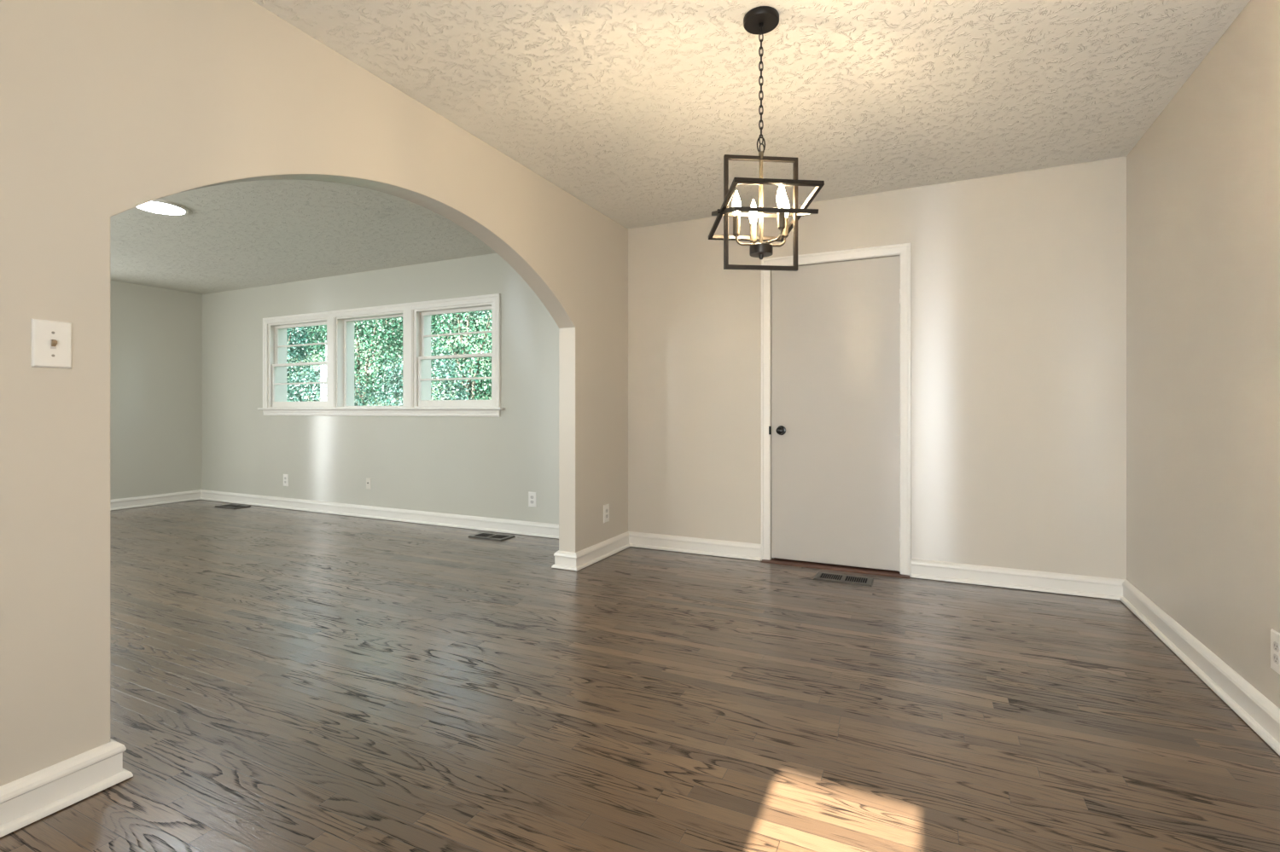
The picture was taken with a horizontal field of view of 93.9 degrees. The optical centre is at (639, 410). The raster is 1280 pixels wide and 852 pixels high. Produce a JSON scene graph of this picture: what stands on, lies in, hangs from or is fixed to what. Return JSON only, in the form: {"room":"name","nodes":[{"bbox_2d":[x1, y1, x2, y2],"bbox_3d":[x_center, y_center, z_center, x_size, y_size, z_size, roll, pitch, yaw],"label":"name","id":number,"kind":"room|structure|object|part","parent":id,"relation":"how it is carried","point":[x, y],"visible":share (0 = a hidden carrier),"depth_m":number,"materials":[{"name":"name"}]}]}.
{"room":"empty dining room","nodes":[
{"label":"empty dining room","id":0,"kind":"room"},
{"bbox_2d":[110,279,202,500],"bbox_3d":[-6.360,-0.158,4.840,0.200,2.420,5.050,0,0,25],"label":"wall","id":1,"kind":"structure","parent":0,"point":[156,333],"depth_m":6.64,"materials":[{"name":"beige paint"}]},
{"bbox_2d":[110,489,201,511],"bbox_3d":[-6.221,0.994,4.856,0.036,0.110,4.900,0,0,25],"label":"baseboard","id":2,"kind":"structure","parent":1,"relation":"attached to","point":[123,503],"depth_m":6.62,"materials":[{"name":"white paint"}]},
{"bbox_2d":[110,180,496,294],"bbox_3d":[-3.829,-1.448,3.743,5.712,0.160,5.250,0,0,25],"label":"ceiling","id":3,"kind":"structure","parent":0,"point":[252,234],"depth_m":4.76,"materials":[{"name":"paint"}]},
{"bbox_2d":[135,198,189,215],"bbox_3d":[-3.213,-1.360,4.003,0.320,0.016,0.320,0,0,25],"label":"recessed light","id":4,"kind":"object","parent":3,"relation":"in","point":[160,206],"visible":0.66,"depth_m":4.01,"materials":[{"name":"white plastic"}]},
{"bbox_2d":[0,0,628,786],"bbox_3d":[-1.269,-0.178,2.328,0.128,2.460,5.200,0,0,25],"label":"wall","id":5,"kind":"structure","parent":0,"point":[108,108],"depth_m":1.71,"materials":[{"name":"beige paint"}]},
{"bbox_2d":[31,319,71,368],"bbox_3d":[-1.546,-0.174,1.577,0.019,0.125,0.081,0,0,25],"label":"light switch","id":6,"kind":"object","parent":5,"relation":"attached to","point":[51,340],"visible":1,"depth_m":1.57,"materials":[{"name":"white plastic"}]},
{"bbox_2d":[0,738,133,837],"bbox_3d":[-1.965,0.994,0.869,0.200,0.110,1.966,0,0,25],"label":"baseboard","id":7,"kind":"structure","parent":5,"relation":"attached to","point":[24,801],"depth_m":1.58,"materials":[{"name":"white paint"}]},
{"bbox_2d":[551,531,630,571],"bbox_3d":[-0.325,0.994,4.308,0.200,0.110,0.813,0,0,25],"label":"baseboard","id":8,"kind":"structure","parent":5,"relation":"attached to","point":[576,561],"depth_m":4.08,"materials":[{"name":"white paint"}]},
{"bbox_2d":[603,504,609,523],"bbox_3d":[-0.242,0.746,4.324,0.008,0.128,0.081,0,0,25],"label":"wall outlet","id":9,"kind":"object","parent":5,"relation":"attached to","point":[606,508],"visible":1,"depth_m":4.32,"materials":[{"name":"white plastic"}]},
{"bbox_2d":[202,253,558,524],"bbox_3d":[-2.754,-0.158,5.998,5.712,2.420,0.254,0,0,25],"label":"wall","id":10,"kind":"structure","parent":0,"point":[479,467],"depth_m":5.72,"materials":[{"name":"beige paint"}]},
{"bbox_2d":[283,474,288,486],"bbox_3d":[-3.799,0.750,6.411,0.081,0.128,0.008,0,0,25],"label":"wall outlet","id":11,"kind":"object","parent":10,"relation":"attached to","point":[285,476],"visible":1,"depth_m":6.41,"materials":[{"name":"white plastic"}]},
{"bbox_2d":[268,318,327,408],"bbox_3d":[-3.569,-0.473,6.444,1.016,0.940,0.250,0,0,25],"label":"window","id":12,"kind":"structure","parent":10,"relation":"attached to","point":[277,332],"depth_m":6.54,"materials":[{"name":"white paint"}]},
{"bbox_3d":[-3.607,-0.270,6.366,0.940,0.470,0.032,0,0,25],"label":"sash","id":13,"kind":"part","parent":12,"relation":"part of","materials":[{"name":"white paint"}]},
{"bbox_3d":[-3.589,-0.701,6.403,0.940,0.448,0.030,0,0,25],"label":"sash","id":14,"kind":"part","parent":12,"relation":"part of","materials":[{"name":"white paint"}]},
{"bbox_2d":[366,478,371,489],"bbox_3d":[-2.668,0.722,5.867,0.066,0.108,0.016,0,0,25],"label":"cable jack","id":15,"kind":"object","parent":10,"relation":"attached to","point":[368,480],"visible":1,"depth_m":5.86,"materials":[{"name":"paint"}]},
{"bbox_2d":[336,311,403,407],"bbox_3d":[-2.604,-0.473,5.984,0.986,0.940,0.250,0,0,25],"label":"window","id":16,"kind":"structure","parent":10,"relation":"attached to","point":[345,325],"depth_m":6.11,"materials":[{"name":"white paint"}]},
{"bbox_2d":[200,489,558,539],"bbox_3d":[-2.703,0.994,5.873,5.512,0.110,0.036,0,0,25],"label":"baseboard","id":17,"kind":"structure","parent":10,"relation":"attached to","point":[536,529],"depth_m":5.68,"materials":[{"name":"white paint"}]},
{"bbox_2d":[413,302,493,407],"bbox_3d":[-1.641,-0.473,5.524,0.990,0.940,0.250,0,0,25],"label":"window","id":18,"kind":"structure","parent":10,"relation":"attached to","point":[422,357],"depth_m":5.58,"materials":[{"name":"white paint"}]},
{"bbox_3d":[-1.678,-0.270,5.446,0.914,0.470,0.032,0,0,25],"label":"sash","id":19,"kind":"part","parent":18,"relation":"part of","materials":[{"name":"white paint"}]},
{"bbox_3d":[-1.660,-0.701,5.483,0.914,0.448,0.030,0,0,25],"label":"sash","id":20,"kind":"part","parent":18,"relation":"part of","materials":[{"name":"white paint"}]},
{"bbox_2d":[528,491,536,507],"bbox_3d":[-0.906,0.752,5.031,0.081,0.128,0.008,0,0,25],"label":"wall outlet","id":21,"kind":"object","parent":10,"relation":"attached to","point":[532,496],"visible":1,"depth_m":5.03,"materials":[{"name":"white plastic"}]},
{"bbox_2d":[0,500,1279,851],"bbox_3d":[-2.373,1.082,2.827,9.030,0.060,5.450,0,0,25],"label":"floor","id":22,"kind":"structure","parent":0,"point":[282,680],"depth_m":2.12,"materials":[{"name":"brown wood"}]},
{"bbox_2d":[215,504,250,509],"bbox_3d":[-4.432,1.047,6.513,0.342,0.010,0.182,0,0,25],"label":"floor vent","id":23,"kind":"object","parent":22,"relation":"in","point":[228,506],"visible":1,"depth_m":6.49,"materials":[{"name":"metal"}]},
{"bbox_2d":[468,532,515,541],"bbox_3d":[-1.229,1.047,4.959,0.342,0.010,0.182,0,0,25],"label":"floor vent","id":24,"kind":"object","parent":22,"relation":"in","point":[501,538],"visible":1,"depth_m":4.93,"materials":[{"name":"metal"}]},
{"bbox_2d":[812,571,873,587],"bbox_3d":[1.263,1.047,3.715,0.342,0.010,0.182,0,0,25],"label":"floor vent","id":25,"kind":"object","parent":22,"relation":"in","point":[825,577],"visible":1,"depth_m":3.70,"materials":[{"name":"metal"}]},
{"bbox_2d":[252,0,1250,229],"bbox_3d":[0.204,-1.468,1.653,3.368,0.120,5.550,0,0,25],"label":"ceiling","id":26,"kind":"structure","parent":0,"point":[633,109],"depth_m":2.57,"materials":[{"name":"paint"}]},
{"bbox_2d":[708,5,824,271],"bbox_3d":[0.434,-0.956,2.143,0.318,0.904,0.405,0,0,-6],"label":"chandelier","id":27,"kind":"object","parent":26,"relation":"hanging from","point":[759,20],"visible":1,"depth_m":2.13,"materials":[{"name":"black metal"}]},
{"bbox_3d":[0.344,-0.740,2.135,0.032,0.090,0.032,0,0,25],"label":"bulb","id":28,"kind":"part","parent":27,"relation":"part of","materials":[{"name":"white glass"}]},
{"bbox_3d":[0.374,-0.609,2.136,0.068,0.042,0.016,0,0,-9],"label":"arm","id":29,"kind":"part","parent":27,"relation":"part of","materials":[{"name":"metal"}]},
{"bbox_3d":[0.422,-0.740,2.225,0.032,0.090,0.032,0,0,25],"label":"bulb","id":30,"kind":"part","parent":27,"relation":"part of","materials":[{"name":"white glass"}]},
{"bbox_3d":[0.434,-0.706,2.143,0.270,0.405,0.015,0,0,-6],"label":"vertical frame","id":31,"kind":"part","parent":27,"relation":"part of","materials":[{"name":"brown metal"}]},
{"bbox_3d":[0.434,-0.755,2.143,0.017,0.340,0.017,0,0,25],"label":"stem","id":32,"kind":"part","parent":27,"relation":"part of","materials":[{"name":"metal"}]},
{"bbox_3d":[0.434,-1.168,2.143,0.013,0.430,0.014,0,0,42],"label":"chain","id":33,"kind":"part","parent":27,"relation":"part of","materials":[{"name":"black metal"}]},
{"bbox_3d":[0.434,-0.708,2.143,0.285,0.109,0.346,0,0,-6],"label":"tilted frame","id":34,"kind":"part","parent":27,"relation":"part of","materials":[{"name":"brown metal"}]},
{"bbox_3d":[0.434,-0.708,2.143,0.466,0.089,0.501,0,0,25],"label":"tilted frame","id":35,"kind":"part","parent":27,"relation":"part of","materials":[{"name":"brown metal"}]},
{"bbox_3d":[0.466,-0.609,2.085,0.016,0.042,0.080,0,0,-27],"label":"arm","id":36,"kind":"part","parent":27,"relation":"part of","materials":[{"name":"metal"}]},
{"bbox_3d":[0.492,-0.609,2.153,0.067,0.042,0.016,0,0,-12],"label":"arm","id":37,"kind":"part","parent":27,"relation":"part of","materials":[{"name":"metal"}]},
{"bbox_3d":[0.486,-0.740,2.055,0.032,0.090,0.032,0,0,25],"label":"bulb","id":38,"kind":"part","parent":27,"relation":"part of","materials":[{"name":"white glass"}]},
{"bbox_3d":[0.522,-0.740,2.155,0.032,0.090,0.032,0,0,25],"label":"bulb","id":39,"kind":"part","parent":27,"relation":"part of","materials":[{"name":"white glass"}]},
{"bbox_2d":[628,157,1126,580],"bbox_3d":[1.355,-0.178,4.068,3.368,2.460,0.200,0,0,25],"label":"wall","id":40,"kind":"structure","parent":0,"point":[1019,279],"depth_m":3.66,"materials":[{"name":"beige paint"}]},
{"bbox_2d":[628,531,761,561],"bbox_3d":[0.372,0.994,4.406,1.046,0.110,0.036,0,0,25],"label":"baseboard","id":41,"kind":"structure","parent":40,"relation":"attached to","point":[676,544],"depth_m":4.38,"materials":[{"name":"white paint"}]},
{"bbox_2d":[768,256,900,571],"bbox_3d":[1.279,0.021,3.981,0.844,2.014,0.097,0,0,25],"label":"door","id":42,"kind":"structure","parent":40,"relation":"in","point":[834,430],"depth_m":3.98,"materials":[{"name":"white paint"}]},
{"bbox_3d":[0.963,0.140,4.107,0.053,0.053,0.052,0,0,25],"label":"knob","id":43,"kind":"part","parent":42,"relation":"part of","materials":[{"name":"black metal"}]},
{"bbox_2d":[761,558,909,579],"bbox_3d":[1.290,1.046,3.998,0.938,0.011,0.142,0,0,25],"label":"threshold","id":44,"kind":"object","parent":40,"relation":"attached to","point":[780,561],"depth_m":3.96,"materials":[{"name":"red wood"}]},
{"bbox_2d":[761,243,911,577],"bbox_3d":[1.279,-0.003,3.981,0.956,2.109,0.022,0,0,25],"label":"trim","id":45,"kind":"structure","parent":40,"relation":"attached to","point":[904,249],"depth_m":3.90,"materials":[{"name":"white paint"}]},
{"bbox_2d":[910,558,1125,600],"bbox_3d":[2.198,0.994,3.535,1.088,0.110,0.036,0,0,25],"label":"baseboard","id":46,"kind":"structure","parent":40,"relation":"attached to","point":[1088,586],"depth_m":3.52,"materials":[{"name":"white paint"}]},
{"bbox_2d":[1126,0,1279,709],"bbox_3d":[1.656,-0.178,0.961,0.150,2.460,5.550,0,0,25],"label":"wall","id":47,"kind":"structure","parent":0,"point":[1203,180],"depth_m":2.35,"materials":[{"name":"beige paint"}]},
{"bbox_2d":[1120,580,1279,756],"bbox_3d":[1.561,0.994,0.978,0.036,0.110,5.200,0,0,25],"label":"baseboard","id":48,"kind":"structure","parent":47,"relation":"attached to","point":[1261,715],"depth_m":2.27,"materials":[{"name":"white paint"}]},
{"bbox_2d":[1270,628,1279,674],"bbox_3d":[2.010,0.766,1.886,0.008,0.128,0.081,0,0,25],"label":"wall outlet","id":49,"kind":"object","parent":47,"relation":"attached to","point":[1275,637],"visible":1,"depth_m":1.89,"materials":[{"name":"white plastic"}]},
{"bbox_2d":[1273,641,1279,652],"bbox_3d":[2.007,0.747,1.887,0.002,0.027,0.034,0,0,25],"label":"receptacle","id":50,"kind":"object","parent":49,"relation":"attached to","point":[1276,644],"depth_m":1.89,"materials":[{"name":"beige plastic"}]},
{"bbox_2d":[1273,653,1279,664],"bbox_3d":[2.007,0.785,1.887,0.002,0.027,0.034,0,0,25],"label":"receptacle","id":51,"kind":"object","parent":49,"relation":"attached to","point":[1276,656],"depth_m":1.89,"materials":[{"name":"beige plastic"}]},
{"label":"outside","id":52,"kind":"structure","parent":0,"visible":0},
{"bbox_2d":[286,310,491,406],"bbox_3d":[-5.374,-1.677,15.061,25.500,6.279,13.750,0,0,25],"label":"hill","id":53,"kind":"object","parent":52,"point":[313,359],"visible":0.01,"depth_m":16.88,"materials":[{"name":"plant"}]},
{"bbox_2d":[286,325,317,401],"bbox_3d":[-9.471,-1.759,15.369,2.837,3.652,1.963,0,0,25],"label":"shrub","id":54,"kind":"object","parent":53,"relation":"on","point":[299,351],"visible":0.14,"depth_m":15.24,"materials":[{"name":"teal plant"}]},
{"bbox_2d":[286,325,326,362],"bbox_3d":[-11.445,-4.142,19.563,3.943,5.229,2.438,0,0,35],"label":"tree","id":55,"kind":"object","parent":53,"relation":"on","point":[317,328],"visible":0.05,"depth_m":19.24,"materials":[{"name":"teal plant"}]},
{"bbox_2d":[286,352,372,406],"bbox_3d":[-6.099,0.049,11.425,2.303,2.346,1.687,0,0,25],"label":"shrub","id":56,"kind":"object","parent":53,"relation":"on","point":[313,397],"visible":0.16,"depth_m":11.30,"materials":[{"name":"green plant"}]},
{"bbox_2d":[305,317,402,406],"bbox_3d":[-6.517,-1.897,13.963,2.861,3.928,1.974,0,0,25],"label":"shrub","id":57,"kind":"object","parent":53,"relation":"on","point":[392,340],"visible":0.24,"depth_m":13.68,"materials":[{"name":"green plant"}]},
{"bbox_3d":[-6.534,-1.414,14.058,1.306,2.881,0.842,0,0,25],"label":"stem","id":58,"kind":"part","parent":57,"relation":"part of","materials":[{"name":"green plant"}]},
{"bbox_2d":[354,314,448,356],"bbox_3d":[-7.217,-4.133,17.559,3.927,5.210,2.401,0,0,36],"label":"tree","id":59,"kind":"object","parent":53,"relation":"on","point":[384,325],"visible":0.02,"depth_m":17.45,"materials":[{"name":"green plant"}]},
{"bbox_3d":[-7.340,-3.489,17.663,1.824,3.842,1.048,0,0,25],"label":"stem","id":60,"kind":"part","parent":59,"relation":"part of","materials":[{"name":"green plant"}]},
{"bbox_2d":[360,326,480,406],"bbox_3d":[-3.689,-0.068,10.189,2.277,2.690,1.708,0,0,25],"label":"shrub","id":61,"kind":"object","parent":53,"relation":"on","point":[398,390],"visible":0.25,"depth_m":10.07,"materials":[{"name":"green plant"}]},
{"bbox_2d":[430,310,491,400],"bbox_3d":[-3.528,-1.834,12.558,2.834,3.803,1.858,0,0,36],"label":"shrub","id":62,"kind":"object","parent":53,"relation":"on","point":[461,348],"visible":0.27,"depth_m":12.23,"materials":[{"name":"green plant"}]},
{"bbox_2d":[477,309,491,343],"bbox_3d":[-2.961,-4.131,15.513,3.969,5.205,2.362,0,0,37],"label":"tree","id":63,"kind":"object","parent":53,"relation":"on","point":[483,311],"visible":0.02,"depth_m":15.59,"materials":[{"name":"teal plant"}]}
]}

